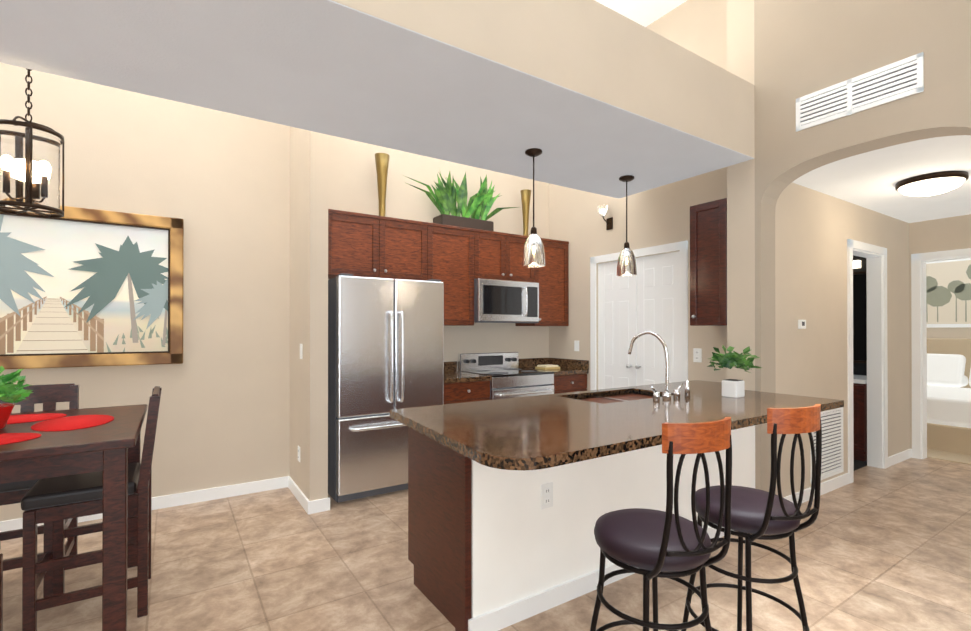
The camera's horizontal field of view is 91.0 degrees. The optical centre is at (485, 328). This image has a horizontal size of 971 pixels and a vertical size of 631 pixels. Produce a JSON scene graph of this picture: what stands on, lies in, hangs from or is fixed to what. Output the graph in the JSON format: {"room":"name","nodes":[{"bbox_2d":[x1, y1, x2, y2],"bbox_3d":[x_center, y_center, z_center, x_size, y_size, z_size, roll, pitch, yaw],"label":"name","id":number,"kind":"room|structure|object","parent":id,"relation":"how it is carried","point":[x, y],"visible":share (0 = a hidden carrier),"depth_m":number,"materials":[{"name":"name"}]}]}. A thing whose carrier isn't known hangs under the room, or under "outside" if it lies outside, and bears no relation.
{"room":"kitchen","nodes":[
{"label":"kitchen","id":0,"kind":"room"},
{"bbox_2d":[0,68,63,217],"bbox_3d":[-2.206,-1.708,2.308,0.260,2.295,0.260,0,0,-33],"label":"pendant lantern","id":1,"kind":"object","parent":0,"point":[29,168],"visible":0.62,"depth_m":2.24,"materials":[{"name":"brown metal"}]},
{"bbox_2d":[0,63,548,520],"bbox_3d":[-2.292,-0.750,3.752,7.440,4.200,0.120,0,0,-33],"label":"wall","id":2,"kind":"structure","parent":0,"point":[218,181],"depth_m":3.79,"materials":[{"name":"paint"}]},
{"bbox_2d":[0,205,183,368],"bbox_3d":[-2.923,-0.282,3.231,1.485,1.100,0.050,0,0,-33],"label":"framed picture","id":3,"kind":"object","parent":2,"relation":"attached to","point":[83,287],"visible":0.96,"depth_m":3.33,"materials":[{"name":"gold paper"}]},
{"bbox_2d":[0,477,287,531],"bbox_3d":[-3.457,1.302,2.903,4.270,0.090,0.014,0,0,-33],"label":"baseboard","id":4,"kind":"structure","parent":2,"relation":"attached to","point":[178,499],"depth_m":3.71,"materials":[{"name":"white wood"}]},
{"bbox_2d":[328,209,427,280],"bbox_3d":[-1.020,-0.708,4.300,0.930,0.540,0.344,0,0,-33],"label":"upper cabinet","id":5,"kind":"object","parent":2,"relation":"attached to","point":[359,244],"depth_m":4.14,"materials":[{"name":"brown wood"}]},
{"bbox_2d":[375,153,389,215],"bbox_3d":[-0.945,-1.277,4.361,0.136,0.600,0.136,0,0,-33],"label":"vase","id":6,"kind":"object","parent":5,"relation":"on","point":[382,162],"visible":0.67,"depth_m":4.33,"materials":[{"name":"brown metal"}]},
{"bbox_2d":[428,222,475,325],"bbox_3d":[-0.441,-0.501,4.678,0.566,0.950,0.344,0,0,-33],"label":"upper cabinet","id":7,"kind":"object","parent":2,"relation":"attached to","point":[456,260],"depth_m":4.58,"materials":[{"name":"brown wood"}]},
{"bbox_2d":[444,358,547,372],"bbox_3d":[0.020,0.396,5.170,1.752,0.100,0.021,0,0,-33],"label":"backsplash","id":8,"kind":"structure","parent":2,"relation":"attached to","point":[523,363],"depth_m":5.43,"materials":[{"name":"brown stone"}]},
{"bbox_2d":[476,229,535,281],"bbox_3d":[0.114,-0.730,5.042,0.760,0.490,0.344,0,0,-33],"label":"upper cabinet","id":9,"kind":"object","parent":2,"relation":"attached to","point":[499,255],"depth_m":4.87,"materials":[{"name":"brown wood"}]},
{"bbox_2d":[405,172,516,230],"bbox_3d":[-0.201,-1.286,4.795,1.351,0.621,0.268,0,0,-33],"label":"potted plant","id":10,"kind":"object","parent":9,"relation":"on","point":[443,199],"visible":0.96,"depth_m":4.77,"materials":[{"name":"green plant"}]},
{"bbox_2d":[474,279,538,322],"bbox_3d":[0.149,-0.266,4.986,0.754,0.427,0.473,0,0,-33],"label":"microwave","id":11,"kind":"object","parent":9,"relation":"attached to","point":[501,301],"visible":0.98,"depth_m":4.79,"materials":[{"name":"grey metal"}]},
{"bbox_2d":[515,238,568,325],"bbox_3d":[0.637,-0.498,5.383,0.490,0.950,0.344,0,0,-33],"label":"upper cabinet","id":12,"kind":"object","parent":2,"relation":"attached to","point":[553,278],"depth_m":5.27,"materials":[{"name":"brown wood"}]},
{"bbox_2d":[520,189,530,235],"bbox_3d":[0.445,-1.244,5.269,0.120,0.540,0.120,0,0,-33],"label":"vase","id":13,"kind":"object","parent":12,"relation":"on","point":[525,196],"visible":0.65,"depth_m":5.24,"materials":[{"name":"brown metal"}]},
{"bbox_2d":[289,126,327,500],"bbox_3d":[-1.422,-0.750,3.819,0.130,4.200,0.720,0,0,-33],"label":"wall","id":14,"kind":"structure","parent":0,"point":[308,474],"depth_m":3.54,"materials":[{"name":"paint"}]},
{"bbox_2d":[298,446,299,461],"bbox_3d":[-1.470,0.990,3.757,0.009,0.118,0.075,0,0,-33],"label":"outlet","id":15,"kind":"object","parent":14,"relation":"attached to","point":[298,453],"visible":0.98,"depth_m":3.74,"materials":[{"name":"white plastic"}]},
{"bbox_2d":[285,476,315,513],"bbox_3d":[-1.465,1.305,3.763,0.034,0.090,0.714,0,0,-33],"label":"baseboard","id":16,"kind":"structure","parent":14,"relation":"attached to","point":[309,506],"depth_m":3.63,"materials":[{"name":"white wood"}]},
{"bbox_2d":[300,344,302,358],"bbox_3d":[-1.431,0.180,3.702,0.009,0.118,0.075,0,0,-33],"label":"light switch","id":17,"kind":"object","parent":14,"relation":"attached to","point":[301,351],"visible":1,"depth_m":3.68,"materials":[{"name":"white plastic"}]},
{"bbox_2d":[0,0,754,198],"bbox_3d":[-1.325,-1.450,1.974,6.870,0.515,1.220,0,0,-33],"label":"soffit beam","id":18,"kind":"structure","parent":0,"point":[593,96],"depth_m":2.38,"materials":[{"name":"paint"}]},
{"bbox_2d":[522,148,544,266],"bbox_3d":[0.324,-0.802,3.205,0.154,0.770,0.154,0,0,-33],"label":"pendant light","id":19,"kind":"object","parent":18,"relation":"hanging from","point":[533,253],"visible":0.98,"depth_m":3.16,"materials":[{"name":"brown metal"}]},
{"bbox_2d":[617,175,636,275],"bbox_3d":[1.111,-0.800,3.755,0.154,0.770,0.154,0,0,-33],"label":"pendant light","id":20,"kind":"object","parent":18,"relation":"hanging from","point":[626,265],"visible":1,"depth_m":3.71,"materials":[{"name":"brown metal"}]},
{"bbox_2d":[0,458,970,630],"bbox_3d":[2.222,1.388,1.845,12.920,0.108,8.240,0,0,-33],"label":"floor","id":21,"kind":"structure","parent":0,"point":[886,549],"depth_m":2.62,"materials":[{"name":"tile"}]},
{"bbox_2d":[0,541,2,630],"bbox_3d":[-1.688,0.825,1.325,0.430,1.030,0.485,0,0,-37],"label":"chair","id":22,"kind":"object","parent":21,"relation":"on","point":[1,591],"visible":1,"depth_m":1.62,"materials":[{"name":"brown wood"}]},
{"bbox_2d":[0,383,78,595],"bbox_3d":[-2.392,0.830,2.436,0.430,1.030,0.485,0,0,-33],"label":"chair","id":23,"kind":"object","parent":21,"relation":"on","point":[48,396],"visible":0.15,"depth_m":2.54,"materials":[{"name":"brown wood"}]},
{"bbox_2d":[0,404,146,630],"bbox_3d":[-2.145,0.893,2.068,1.070,0.900,1.070,0,0,-33],"label":"dining table","id":24,"kind":"object","parent":21,"relation":"on","point":[111,450],"visible":0.88,"depth_m":1.90,"materials":[{"name":"brown wood"}]},
{"bbox_2d":[0,413,113,444],"bbox_3d":[-2.152,0.441,2.071,0.852,0.003,0.852,0,0,-33],"label":"placemats","id":25,"kind":"object","parent":24,"relation":"on","point":[57,422],"visible":0.9,"depth_m":2.23,"materials":[{"name":"red fabric"}]},
{"bbox_2d":[0,366,32,428],"bbox_3d":[-2.155,0.304,2.075,0.284,0.270,0.303,0,0,-33],"label":"potted plant","id":26,"kind":"object","parent":25,"relation":"on","point":[9,390],"visible":0.98,"depth_m":2.09,"materials":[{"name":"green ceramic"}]},
{"bbox_2d":[21,386,161,630],"bbox_3d":[-1.862,0.829,2.307,0.485,1.030,0.430,0,0,-33],"label":"chair","id":27,"kind":"object","parent":21,"relation":"on","point":[47,502],"visible":0.94,"depth_m":2.15,"materials":[{"name":"brown wood"}]},
{"bbox_2d":[328,273,443,502],"bbox_3d":[-0.898,0.468,4.109,0.906,1.768,0.741,0,0,-33],"label":"fridge","id":28,"kind":"object","parent":21,"relation":"on","point":[385,346],"visible":0.77,"depth_m":3.79,"materials":[{"name":"grey metal"}]},
{"bbox_2d":[444,381,489,403],"bbox_3d":[-0.336,0.918,4.568,0.497,0.870,0.635,0,0,-33],"label":"base cabinet","id":29,"kind":"object","parent":21,"relation":"on","point":[463,391],"depth_m":4.30,"materials":[{"name":"brown wood"}]},
{"bbox_2d":[444,369,491,384],"bbox_3d":[-0.330,0.463,4.562,0.502,0.040,0.655,0,0,-33],"label":"countertop","id":30,"kind":"structure","parent":29,"relation":"on","point":[449,378],"depth_m":4.37,"materials":[{"name":"brown stone"}]},
{"bbox_2d":[410,435,550,630],"bbox_3d":[-0.023,0.910,2.518,0.557,0.870,0.518,0,0,-33],"label":"base cabinet","id":31,"kind":"object","parent":21,"relation":"on","point":[440,481],"depth_m":2.24,"materials":[{"name":"brown wood"}]},
{"bbox_2d":[390,383,843,470],"bbox_3d":[0.799,0.486,2.698,2.506,0.102,1.180,0,0,-33],"label":"countertop","id":32,"kind":"structure","parent":31,"relation":"on","point":[537,432],"depth_m":2.28,"materials":[{"name":"brown stone"}]},
{"bbox_2d":[707,346,760,397],"bbox_3d":[1.565,0.273,3.032,0.295,0.328,0.316,0,0,-33],"label":"potted plant","id":33,"kind":"object","parent":32,"relation":"on","point":[733,388],"visible":1,"depth_m":3.00,"materials":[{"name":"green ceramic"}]},
{"bbox_2d":[458,352,553,399],"bbox_3d":[0.223,0.810,4.869,0.752,1.090,0.722,0,0,-33],"label":"stove","id":34,"kind":"object","parent":21,"relation":"on","point":[511,378],"visible":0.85,"depth_m":4.76,"materials":[{"name":"grey metal"}]},
{"bbox_2d":[552,373,587,393],"bbox_3d":[0.718,0.921,5.257,0.485,0.870,0.635,0,0,-33],"label":"base cabinet","id":35,"kind":"object","parent":21,"relation":"on","point":[578,381],"depth_m":4.99,"materials":[{"name":"brown wood"}]},
{"bbox_2d":[528,365,587,376],"bbox_3d":[0.722,0.466,5.250,0.488,0.040,0.655,0,0,-33],"label":"countertop","id":36,"kind":"structure","parent":35,"relation":"on","point":[557,372],"depth_m":5.02,"materials":[{"name":"brown stone"}]},
{"bbox_2d":[535,364,559,369],"bbox_3d":[0.683,0.426,5.245,0.220,0.040,0.170,0,0,-33],"label":"plate","id":37,"kind":"object","parent":36,"relation":"on","point":[547,367],"visible":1,"depth_m":5.19,"materials":[{"name":"beige ceramic"}]},
{"bbox_2d":[582,391,653,451],"bbox_3d":[0.883,0.912,3.111,0.893,0.870,0.518,0,0,-33],"label":"base cabinet","id":38,"kind":"object","parent":21,"relation":"on","point":[625,394],"depth_m":3.27,"materials":[{"name":"brown wood"}]},
{"bbox_2d":[590,417,731,630],"bbox_3d":[0.560,0.808,1.575,0.420,1.073,0.455,0,0,-33],"label":"stool","id":39,"kind":"object","parent":21,"relation":"on","point":[652,544],"visible":1,"depth_m":1.43,"materials":[{"name":"black leather"}]},
{"bbox_2d":[681,404,821,630],"bbox_3d":[1.012,0.809,1.835,0.420,1.073,0.455,0,0,-33],"label":"stool","id":40,"kind":"object","parent":21,"relation":"on","point":[759,514],"visible":0.92,"depth_m":1.69,"materials":[{"name":"black metal"}]},
{"bbox_2d":[853,383,866,460],"bbox_3d":[3.655,0.957,5.423,0.588,0.800,1.250,0,0,-33],"label":"bathroom vanity","id":41,"kind":"object","parent":21,"relation":"on","point":[860,413],"depth_m":4.79,"materials":[{"name":"brown wood"}]},
{"bbox_2d":[853,375,866,382],"bbox_3d":[3.658,0.537,5.427,0.580,0.040,1.270,0,0,-33],"label":"countertop","id":42,"kind":"structure","parent":41,"relation":"on","point":[856,378],"depth_m":4.82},
{"bbox_2d":[549,0,726,390],"bbox_3d":[1.452,-0.746,4.713,0.120,4.200,2.370,0,0,-33],"label":"wall","id":43,"kind":"structure","parent":0,"point":[660,215],"depth_m":4.46,"materials":[{"name":"paint"}]},
{"bbox_2d":[548,357,587,368],"bbox_3d":[0.924,0.397,5.369,0.020,0.100,0.634,0,0,-33],"label":"backsplash","id":44,"kind":"structure","parent":43,"relation":"attached to","point":[564,363],"depth_m":5.33,"materials":[{"name":"brown stone"}]},
{"bbox_2d":[574,341,578,350],"bbox_3d":[1.007,0.196,5.272,0.009,0.118,0.075,0,0,-33],"label":"light switch","id":45,"kind":"object","parent":43,"relation":"attached to","point":[576,345],"visible":1,"depth_m":5.27,"materials":[{"name":"white plastic"}]},
{"bbox_2d":[597,202,612,229],"bbox_3d":[1.204,-1.130,4.833,0.165,0.250,0.110,0,0,-33],"label":"light","id":46,"kind":"object","parent":43,"relation":"attached to","point":[602,207],"visible":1,"depth_m":4.81,"materials":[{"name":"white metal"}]},
{"bbox_2d":[598,251,679,389],"bbox_3d":[1.444,0.335,4.614,0.107,2.030,0.992,0,0,-33],"label":"pantry door","id":47,"kind":"structure","parent":43,"relation":"in","point":[646,297],"depth_m":4.59,"materials":[{"name":"white wood"}]},
{"bbox_2d":[590,240,687,389],"bbox_3d":[1.435,0.299,4.608,0.018,2.110,1.140,0,0,-33],"label":"door frame","id":48,"kind":"structure","parent":43,"relation":"attached to","point":[682,247],"depth_m":4.27,"materials":[{"name":"white wood"}]},
{"bbox_2d":[693,348,701,361],"bbox_3d":[1.800,0.231,4.058,0.009,0.118,0.075,0,0,-33],"label":"electrical outlet","id":49,"kind":"object","parent":43,"relation":"attached to","point":[697,354],"visible":1,"depth_m":4.05,"materials":[{"name":"white plastic"}]},
{"bbox_2d":[690,198,726,325],"bbox_3d":[1.809,-0.490,3.714,0.365,0.940,0.300,0,0,-33],"label":"upper cabinet","id":50,"kind":"object","parent":43,"relation":"attached to","point":[708,263],"visible":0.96,"depth_m":3.64,"materials":[{"name":"brown wood"}]},
{"bbox_2d":[595,0,686,26],"bbox_3d":[-0.071,-2.914,0.363,7.440,0.100,8.240,0,0,-33],"label":"ceiling","id":51,"kind":"structure","parent":0,"point":[645,13],"depth_m":4.25,"materials":[{"name":"paint"}]},
{"bbox_2d":[472,0,909,617],"bbox_3d":[2.199,-0.750,3.666,5.515,4.200,0.200,0,0,-33],"label":"wall","id":52,"kind":"structure","parent":0,"point":[815,230],"depth_m":3.42,"materials":[{"name":"paint"}]},
{"bbox_2d":[541,482,552,509],"bbox_3d":[0.296,0.804,2.290,0.075,0.118,0.009,0,0,-33],"label":"outlet","id":53,"kind":"object","parent":52,"relation":"attached to","point":[546,495],"visible":1,"depth_m":2.29,"materials":[{"name":"white plastic"}]},
{"bbox_2d":[468,524,733,630],"bbox_3d":[0.908,1.301,2.686,2.340,0.090,0.014,0,0,-33],"label":"baseboard","id":54,"kind":"structure","parent":52,"relation":"attached to","point":[502,617],"depth_m":2.26,"materials":[{"name":"white wood"}]},
{"bbox_2d":[798,320,805,328],"bbox_3d":[2.451,-0.030,3.694,0.090,0.070,0.024,0,0,-33],"label":"thermostat","id":55,"kind":"object","parent":52,"relation":"attached to","point":[801,324],"visible":1,"depth_m":3.67,"materials":[{"name":"white plastic"}]},
{"bbox_2d":[784,473,849,503],"bbox_3d":[2.616,1.305,3.802,1.340,0.090,0.014,0,0,-33],"label":"baseboard","id":56,"kind":"structure","parent":52,"relation":"attached to","point":[827,486],"depth_m":3.92,"materials":[{"name":"white wood"}]},
{"bbox_2d":[810,407,843,480],"bbox_3d":[2.824,0.951,3.941,0.580,0.560,0.012,0,0,-33],"label":"air vent","id":57,"kind":"object","parent":52,"relation":"in","point":[832,461],"visible":0.67,"depth_m":3.98,"materials":[{"name":"white metal"}]},
{"bbox_2d":[847,239,887,482],"bbox_3d":[3.500,0.288,4.454,0.870,2.130,0.138,0,0,-33],"label":"door frame","id":58,"kind":"structure","parent":52,"relation":"attached to","point":[875,256],"depth_m":4.61,"materials":[{"name":"white wood"}]},
{"bbox_2d":[888,449,911,466],"bbox_3d":[4.177,1.310,4.822,0.690,0.090,0.014,0,0,-33],"label":"baseboard","id":59,"kind":"structure","parent":52,"relation":"attached to","point":[904,455],"depth_m":4.81,"materials":[{"name":"white wood"}]},
{"bbox_2d":[853,255,866,375],"bbox_3d":[3.814,0.059,5.848,0.120,2.600,1.850,0,0,-33],"label":"wall","id":60,"kind":"structure","parent":0,"point":[859,368],"depth_m":5.26,"materials":[{"name":"black"}]},
{"bbox_2d":[853,260,866,363],"bbox_3d":[3.874,-0.177,5.589,0.055,1.130,1.210,0,0,-33],"label":"bathroom mirror","id":61,"kind":"object","parent":60,"relation":"attached to","point":[859,319],"visible":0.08,"depth_m":5.25,"materials":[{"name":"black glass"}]},
{"bbox_2d":[754,0,970,493],"bbox_3d":[3.453,-0.761,1.123,0.200,4.200,5.430,0,0,-33],"label":"wall","id":62,"kind":"structure","parent":0,"point":[802,48],"depth_m":2.98,"materials":[{"name":"paint"}]},
{"bbox_2d":[796,52,923,131],"bbox_3d":[2.199,-1.389,2.850,0.012,0.210,0.630,0,0,-33],"label":"air vent","id":63,"kind":"object","parent":62,"relation":"in","point":[900,79],"visible":1,"depth_m":2.81,"materials":[{"name":"white metal"}]},
{"bbox_2d":[792,135,970,222],"bbox_3d":[3.585,-1.160,3.737,2.880,0.100,1.200,0,0,-33],"label":"ceiling","id":64,"kind":"structure","parent":0,"point":[869,180],"depth_m":3.52,"materials":[{"name":"paint"}]},
{"bbox_2d":[895,171,968,196],"bbox_3d":[3.325,-1.056,3.567,0.400,0.110,0.400,0,0,-33],"label":"light","id":65,"kind":"object","parent":64,"relation":"attached to","point":[934,183],"visible":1,"depth_m":3.46,"materials":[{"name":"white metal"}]},
{"bbox_2d":[909,214,970,448],"bbox_3d":[4.873,-0.747,4.506,0.120,4.200,1.320,0,0,-33],"label":"wall","id":66,"kind":"structure","parent":0,"point":[945,234],"depth_m":4.85,"materials":[{"name":"paint"}]},
{"bbox_2d":[911,248,970,458],"bbox_3d":[4.772,0.289,4.639,0.138,2.130,0.940,0,0,-33],"label":"door frame","id":67,"kind":"structure","parent":66,"relation":"attached to","point":[919,351],"depth_m":4.95,"materials":[{"name":"white wood"}]},
{"bbox_2d":[927,449,970,464],"bbox_3d":[5.646,1.352,5.755,2.550,0.012,4.200,0,0,-33],"label":"floor","id":68,"kind":"structure","parent":0,"point":[949,456],"depth_m":5.00,"materials":[{"name":"beige"}]},
{"bbox_2d":[927,338,970,455],"bbox_3d":[5.727,0.743,5.853,2.050,1.208,1.670,0,0,-33],"label":"bed","id":69,"kind":"object","parent":68,"relation":"on","point":[948,394],"visible":0.38,"depth_m":5.36,"materials":[{"name":"beige fabric"}]},
{"bbox_2d":[927,327,970,338],"bbox_3d":[6.663,-0.039,6.426,0.120,2.800,4.200,0,0,-33],"label":"wall","id":70,"kind":"structure","parent":0,"point":[964,333],"depth_m":6.64,"materials":[{"name":"paint"}]},
{"bbox_2d":[926,258,970,327],"bbox_3d":[6.545,-0.489,6.459,0.033,0.960,1.350,0,0,-33],"label":"framed picture","id":71,"kind":"object","parent":70,"relation":"attached to","point":[948,293],"visible":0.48,"depth_m":6.62,"materials":[{"name":"white paper"}]}
]}

